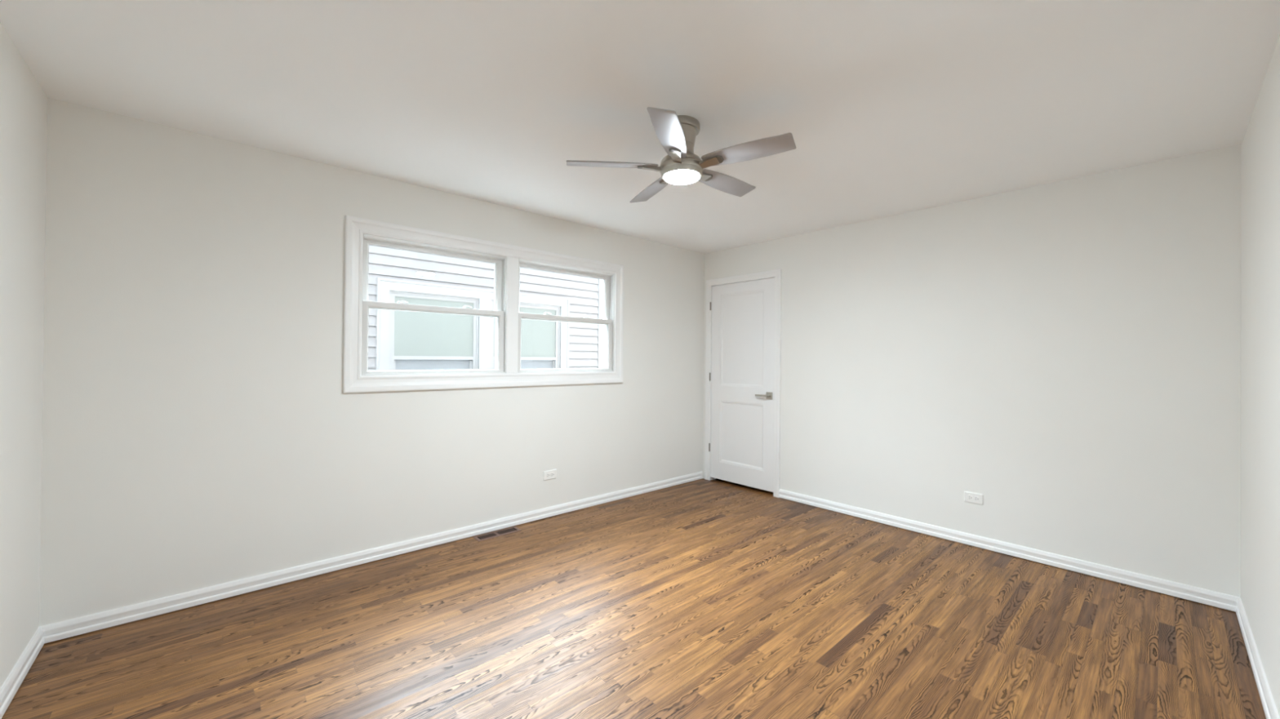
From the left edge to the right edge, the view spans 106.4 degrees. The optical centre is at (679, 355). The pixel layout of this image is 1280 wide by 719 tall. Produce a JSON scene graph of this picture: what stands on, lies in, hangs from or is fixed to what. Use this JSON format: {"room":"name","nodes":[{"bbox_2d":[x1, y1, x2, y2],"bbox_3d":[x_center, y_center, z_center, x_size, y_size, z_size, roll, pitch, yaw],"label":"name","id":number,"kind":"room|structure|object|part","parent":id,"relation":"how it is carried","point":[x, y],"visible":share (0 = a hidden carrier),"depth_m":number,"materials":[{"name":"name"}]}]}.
{"room":"empty bedroom","nodes":[
{"label":"empty bedroom","id":0,"kind":"room"},
{"bbox_2d":[0,22,47,688],"bbox_3d":[-1.565,0.065,0.724,0.160,2.440,3.786,1,0,-45],"label":"wall","id":1,"kind":"structure","parent":0,"point":[23,100],"depth_m":1.86,"materials":[{"name":"beige paint"}]},
{"bbox_2d":[0,626,44,718],"bbox_3d":[-1.512,1.246,0.779,0.018,0.080,3.786,1,0,-45],"label":"baseboard","id":2,"kind":"structure","parent":1,"relation":"attached to","point":[12,683],"depth_m":1.87,"materials":[{"name":"white wood"}]},
{"bbox_2d":[39,97,704,626],"bbox_3d":[-1.399,0.084,3.656,4.512,2.440,0.160,1,0,-45],"label":"wall","id":3,"kind":"structure","parent":0,"point":[201,430],"depth_m":2.64,"materials":[{"name":"beige paint"}]},
{"bbox_2d":[40,471,702,644],"bbox_3d":[-1.296,1.265,3.636,4.334,0.080,0.018,1,0,-45],"label":"baseboard","id":4,"kind":"structure","parent":3,"relation":"attached to","point":[104,620],"depth_m":2.78,"materials":[{"name":"white wood"}]},
{"bbox_2d":[360,233,506,375],"bbox_3d":[-1.701,-0.316,3.356,0.935,0.896,0.155,1,0,-45],"label":"window","id":5,"kind":"structure","parent":3,"relation":"in","point":[499,313],"depth_m":3.33,"materials":[{"name":"white plastic"}]},
{"bbox_3d":[-1.701,-0.519,3.359,0.921,0.438,0.034,1,0,-45],"label":"sash","id":6,"kind":"part","parent":5,"relation":"part of","materials":[{"name":"white plastic"}]},
{"bbox_3d":[-1.672,-0.111,3.324,0.919,0.464,0.031,1,0,-45],"label":"sash","id":7,"kind":"part","parent":5,"relation":"part of","materials":[{"name":"white plastic"}]},
{"bbox_2d":[342,215,623,393],"bbox_3d":[-1.277,-0.304,3.649,2.127,1.081,0.021,1,0,-45],"label":"trim","id":8,"kind":"structure","parent":3,"relation":"attached to","point":[355,227],"depth_m":3.29,"materials":[{"name":"white wood"}]},
{"bbox_2d":[506,256,518,373],"bbox_3d":[-1.332,-0.311,3.709,0.090,0.887,0.159,1,0,-45],"label":"trim","id":9,"kind":"structure","parent":3,"relation":"attached to","point":[512,298],"depth_m":3.65,"materials":[{"name":"white wood"}]},
{"bbox_2d":[542,469,556,480],"bbox_3d":[-1.052,0.967,3.882,0.117,0.073,0.009,1,0,-45],"label":"wall outlet","id":10,"kind":"object","parent":3,"relation":"attached to","point":[550,474],"visible":1,"depth_m":3.88,"materials":[{"name":"white plastic"}]},
{"bbox_2d":[517,257,614,373],"bbox_3d":[-0.976,-0.306,4.070,0.927,0.896,0.155,1,0,-45],"label":"window","id":11,"kind":"structure","parent":3,"relation":"in","point":[607,322],"depth_m":4.17,"materials":[{"name":"white plastic"}]},
{"bbox_3d":[-0.976,-0.509,4.073,0.913,0.438,0.034,1,0,-45],"label":"sash","id":12,"kind":"part","parent":11,"relation":"part of","materials":[{"name":"white plastic"}]},
{"bbox_3d":[-0.947,-0.101,4.038,0.911,0.464,0.031,1,0,-45],"label":"sash","id":13,"kind":"part","parent":11,"relation":"part of","materials":[{"name":"white plastic"}]},
{"bbox_2d":[1,478,1266,718],"bbox_3d":[0.313,1.412,2.576,5.462,0.200,4.106,1,0,-45],"label":"floor","id":14,"kind":"structure","parent":0,"point":[702,598],"depth_m":2.22,"materials":[{"name":"brown wood"}]},
{"bbox_2d":[472,526,521,542],"bbox_3d":[-1.332,1.302,3.499,0.320,0.004,0.110,1,0,-45],"label":"floor vent","id":15,"kind":"object","parent":14,"relation":"in","point":[505,531],"visible":1,"depth_m":3.49,"materials":[{"name":"brown metal"}]},
{"bbox_2d":[0,0,1279,253],"bbox_3d":[0.335,-1.228,2.592,5.462,0.200,4.106,1,0,-45],"label":"ceiling","id":16,"kind":"structure","parent":0,"point":[888,108],"depth_m":2.01,"materials":[{"name":"paint"}]},
{"bbox_2d":[566,106,795,203],"bbox_3d":[0.035,-0.994,2.359,1.027,0.276,1.071,1,0,-45],"label":"ceiling fan","id":17,"kind":"object","parent":16,"relation":"hanging from","point":[677,134],"visible":1,"depth_m":2.24,"materials":[{"name":"silver metal"}]},
{"bbox_3d":[-0.319,-0.911,2.274,0.432,0.007,0.124,-2,13,-10],"label":"blade","id":18,"kind":"part","parent":17,"relation":"part of","materials":[{"name":"silver metal"}]},
{"bbox_3d":[-0.146,-0.915,2.627,0.124,0.007,0.432,-16,6,-27],"label":"blade","id":19,"kind":"part","parent":17,"relation":"part of","materials":[{"name":"silver metal"}]},
{"bbox_3d":[-0.038,-0.923,2.001,0.123,0.007,0.432,11,2,8],"label":"blade","id":20,"kind":"part","parent":17,"relation":"part of","materials":[{"name":"grey wood"}]},
{"bbox_3d":[0.242,-0.929,2.571,0.432,0.007,0.124,-2,-13,-46],"label":"blade","id":21,"kind":"part","parent":17,"relation":"part of","materials":[{"name":"silver metal"}]},
{"bbox_3d":[0.309,-0.934,2.184,0.432,0.007,0.124,-2,-13,26],"label":"blade","id":22,"kind":"part","parent":17,"relation":"part of","materials":[{"name":"silver metal"}]},
{"bbox_2d":[702,143,1241,597],"bbox_3d":[1.649,0.111,3.890,0.160,2.440,4.106,1,0,-45],"label":"wall","id":23,"kind":"structure","parent":0,"point":[1065,354],"depth_m":3.08,"materials":[{"name":"beige paint"}]},
{"bbox_2d":[708,277,774,492],"bbox_3d":[0.609,0.274,4.814,0.097,2.039,0.815,1,0,-45],"label":"door","id":24,"kind":"structure","parent":23,"relation":"in","point":[743,313],"depth_m":4.81,"materials":[{"name":"white wood"}]},
{"bbox_3d":[0.782,0.381,4.575,0.010,0.020,0.139,1,0,-45],"label":"lever","id":25,"kind":"part","parent":24,"relation":"part of","materials":[{"name":"silver metal"}]},
{"bbox_3d":[0.841,0.381,4.554,0.060,0.068,0.068,1,0,-45],"label":"handle","id":26,"kind":"part","parent":24,"relation":"part of","materials":[{"name":"silver metal"}]},
{"bbox_2d":[704,269,781,497],"bbox_3d":[0.624,0.256,4.823,0.048,2.144,0.940,1,0,-45],"label":"trim","id":27,"kind":"structure","parent":23,"relation":"attached to","point":[776,273],"depth_m":4.60,"materials":[{"name":"white wood"}]},
{"bbox_2d":[964,491,982,505],"bbox_3d":[2.057,0.995,3.343,0.009,0.073,0.117,1,0,-45],"label":"wall outlet","id":28,"kind":"object","parent":23,"relation":"attached to","point":[971,497],"visible":1,"depth_m":3.34,"materials":[{"name":"white plastic"}]},
{"bbox_2d":[973,496,978,501],"bbox_3d":[2.068,0.995,3.327,0.002,0.034,0.028,1,0,-45],"label":"receptacle","id":29,"kind":"object","parent":28,"relation":"attached to","point":[975,498],"depth_m":3.33,"materials":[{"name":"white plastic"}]},
{"bbox_2d":[778,488,1238,612],"bbox_3d":[1.920,1.291,3.471,0.018,0.080,2.807,1,0,-45],"label":"baseboard","id":30,"kind":"structure","parent":23,"relation":"attached to","point":[1213,598],"depth_m":3.07,"materials":[{"name":"white wood"}]},
{"bbox_2d":[1240,34,1279,717],"bbox_3d":[1.369,0.090,0.845,4.512,2.440,0.160,1,0,-45],"label":"wall","id":31,"kind":"structure","parent":0,"point":[1260,143],"depth_m":1.96,"materials":[{"name":"beige paint"}]},
{"bbox_2d":[1235,597,1279,718],"bbox_3d":[1.354,1.271,0.958,4.352,0.080,0.018,1,0,-45],"label":"baseboard","id":32,"kind":"structure","parent":31,"relation":"attached to","point":[1269,708],"depth_m":1.96,"materials":[{"name":"white wood"}]},
{"label":"outside","id":33,"kind":"structure","parent":0,"visible":0},
{"bbox_3d":[-4.720,2.016,10.215,28.000,0.200,13.840,1,0,-45],"label":"ground","id":34,"kind":"structure","parent":33,"visible":0},
{"bbox_2d":[368,244,603,369],"bbox_3d":[-5.896,-0.103,6.203,8.050,3.970,6.300,1,0,-45],"label":"neighboring house","id":35,"kind":"structure","parent":34,"relation":"on","point":[397,340],"depth_m":5.36,"materials":[{"name":"plastic"}]},
{"bbox_3d":[-2.671,0.314,5.194,0.756,0.551,0.004,1,0,-45],"label":"pane","id":36,"kind":"part","parent":35,"relation":"part of","materials":[{"name":"grey glass"}]},
{"bbox_3d":[-2.641,-0.301,5.172,0.798,0.612,0.004,1,0,-45],"label":"pane","id":37,"kind":"part","parent":35,"relation":"part of","materials":[{"name":"grey glass"}]},
{"bbox_3d":[-2.655,-0.010,5.182,0.900,1.297,0.084,1,0,-45],"label":"window sash","id":38,"kind":"part","parent":35,"relation":"part of","materials":[{"name":"white wood"}]},
{"bbox_3d":[-2.271,-0.004,5.542,2.180,1.525,0.130,1,0,-45],"label":"window casing","id":39,"kind":"part","parent":35,"relation":"part of","materials":[{"name":"white wood"}]},
{"bbox_3d":[-1.929,0.325,5.925,0.776,0.551,0.004,1,0,-45],"label":"pane","id":40,"kind":"part","parent":35,"relation":"part of","materials":[{"name":"grey glass"}]},
{"bbox_3d":[-1.899,-0.291,5.903,0.818,0.612,0.004,1,0,-45],"label":"pane","id":41,"kind":"part","parent":35,"relation":"part of","materials":[{"name":"grey glass"}]},
{"bbox_3d":[-1.912,0.001,5.913,0.920,1.297,0.084,1,0,-45],"label":"window sash","id":42,"kind":"part","parent":35,"relation":"part of","materials":[{"name":"white wood"}]}
]}

